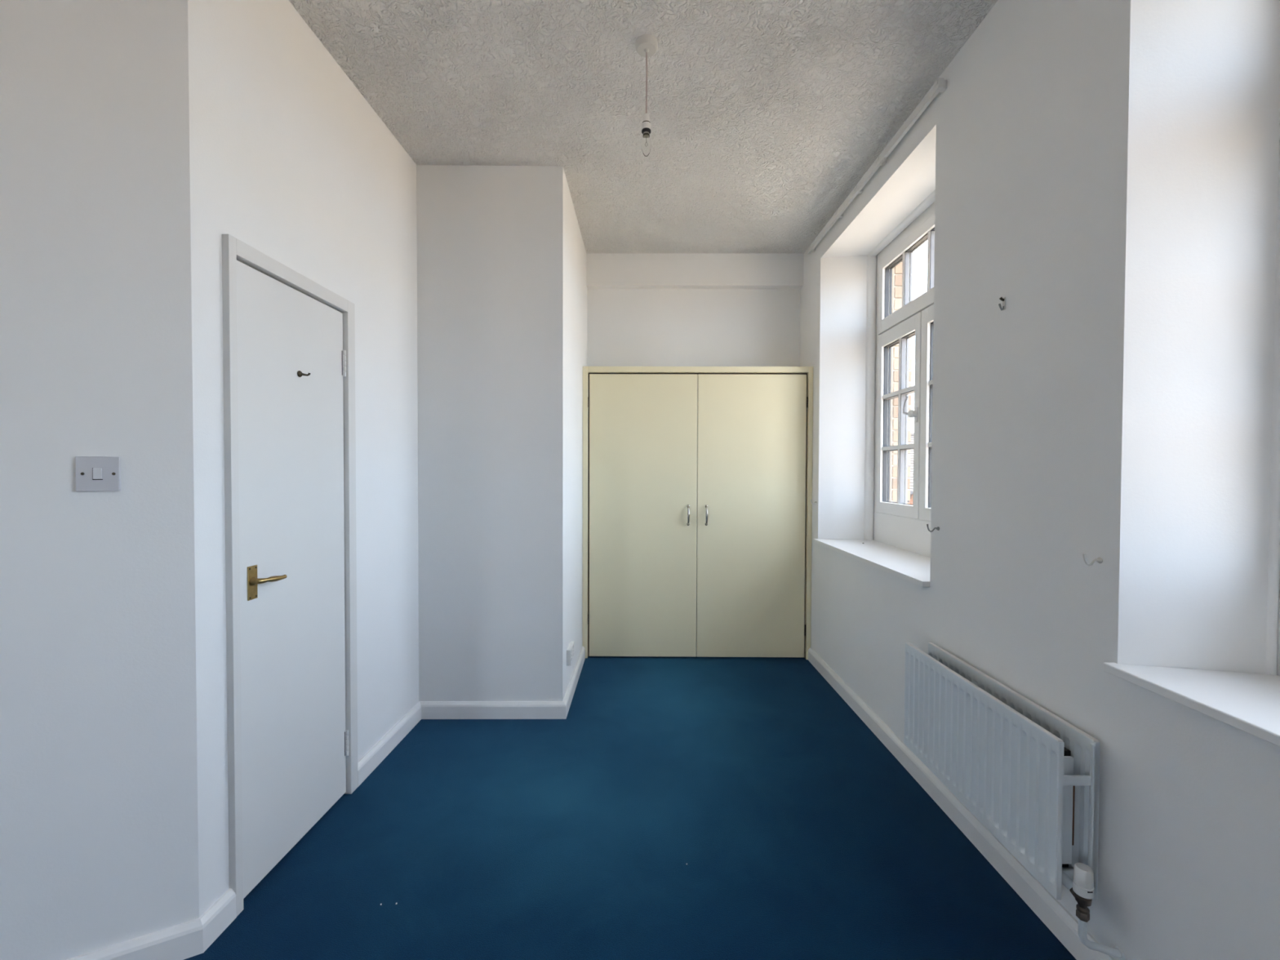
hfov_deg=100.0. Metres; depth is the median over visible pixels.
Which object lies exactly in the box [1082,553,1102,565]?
wall hook
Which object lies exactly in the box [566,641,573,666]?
wall socket
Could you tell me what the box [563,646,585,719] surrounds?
baseboard
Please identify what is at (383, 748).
baseboard
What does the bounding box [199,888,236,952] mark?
baseboard
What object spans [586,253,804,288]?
beam
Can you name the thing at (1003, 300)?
wall hook
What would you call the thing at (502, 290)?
wall
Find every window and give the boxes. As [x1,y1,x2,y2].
[813,189,935,586]
[1102,113,1279,746]
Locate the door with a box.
[222,234,358,916]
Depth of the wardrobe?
3.63 m
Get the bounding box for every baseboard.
[66,918,203,959]
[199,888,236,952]
[357,701,421,786]
[419,701,565,719]
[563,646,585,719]
[808,647,1115,959]
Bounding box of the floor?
[183,656,1076,959]
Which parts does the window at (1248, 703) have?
sill, apron panel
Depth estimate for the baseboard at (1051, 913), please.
1.81 m
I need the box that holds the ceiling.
[288,0,998,253]
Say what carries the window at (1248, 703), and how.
in the wall at (1107, 171)
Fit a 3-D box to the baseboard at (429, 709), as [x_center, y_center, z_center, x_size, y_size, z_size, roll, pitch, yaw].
[-0.759,1.184,2.762,0.760,0.084,0.020,0,1,-1]
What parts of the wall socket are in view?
plate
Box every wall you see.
[0,0,199,959]
[187,0,418,917]
[416,164,587,701]
[586,288,800,366]
[800,0,1279,959]
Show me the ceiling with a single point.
(766, 116)
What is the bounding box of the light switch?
[75,456,120,491]
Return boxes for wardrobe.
[582,366,813,659]
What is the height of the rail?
0.062 m
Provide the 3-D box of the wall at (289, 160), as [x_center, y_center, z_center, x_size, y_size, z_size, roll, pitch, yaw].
[-1.233,-0.173,2.075,0.160,2.820,1.342,0,1,1]
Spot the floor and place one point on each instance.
(799, 834)
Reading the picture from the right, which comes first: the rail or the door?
the rail
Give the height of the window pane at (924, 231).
0.452 m
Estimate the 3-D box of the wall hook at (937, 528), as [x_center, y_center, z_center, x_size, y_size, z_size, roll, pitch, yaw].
[1.141,0.188,2.094,0.047,0.031,0.016,0,1,0]
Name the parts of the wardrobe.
door, bow handle, bow handle, door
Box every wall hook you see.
[926,524,939,532]
[998,297,1005,311]
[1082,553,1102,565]
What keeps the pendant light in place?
hanging from the ceiling
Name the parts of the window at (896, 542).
sill, apron panel, frame, handle lever, handle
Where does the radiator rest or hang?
attached to the wall at (1107, 171)
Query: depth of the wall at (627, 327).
3.90 m
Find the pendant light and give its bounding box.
[635,34,657,156]
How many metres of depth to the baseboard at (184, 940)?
1.38 m
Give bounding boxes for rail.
[807,77,946,253]
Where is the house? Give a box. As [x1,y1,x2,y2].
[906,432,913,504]
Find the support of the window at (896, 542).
in the wall at (1107, 171)
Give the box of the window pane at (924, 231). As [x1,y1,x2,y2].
[877,213,934,334]
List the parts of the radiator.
panel, panel, convector plate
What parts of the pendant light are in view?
cord, bulb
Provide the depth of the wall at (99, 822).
1.31 m
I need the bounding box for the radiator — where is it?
[903,642,1124,959]

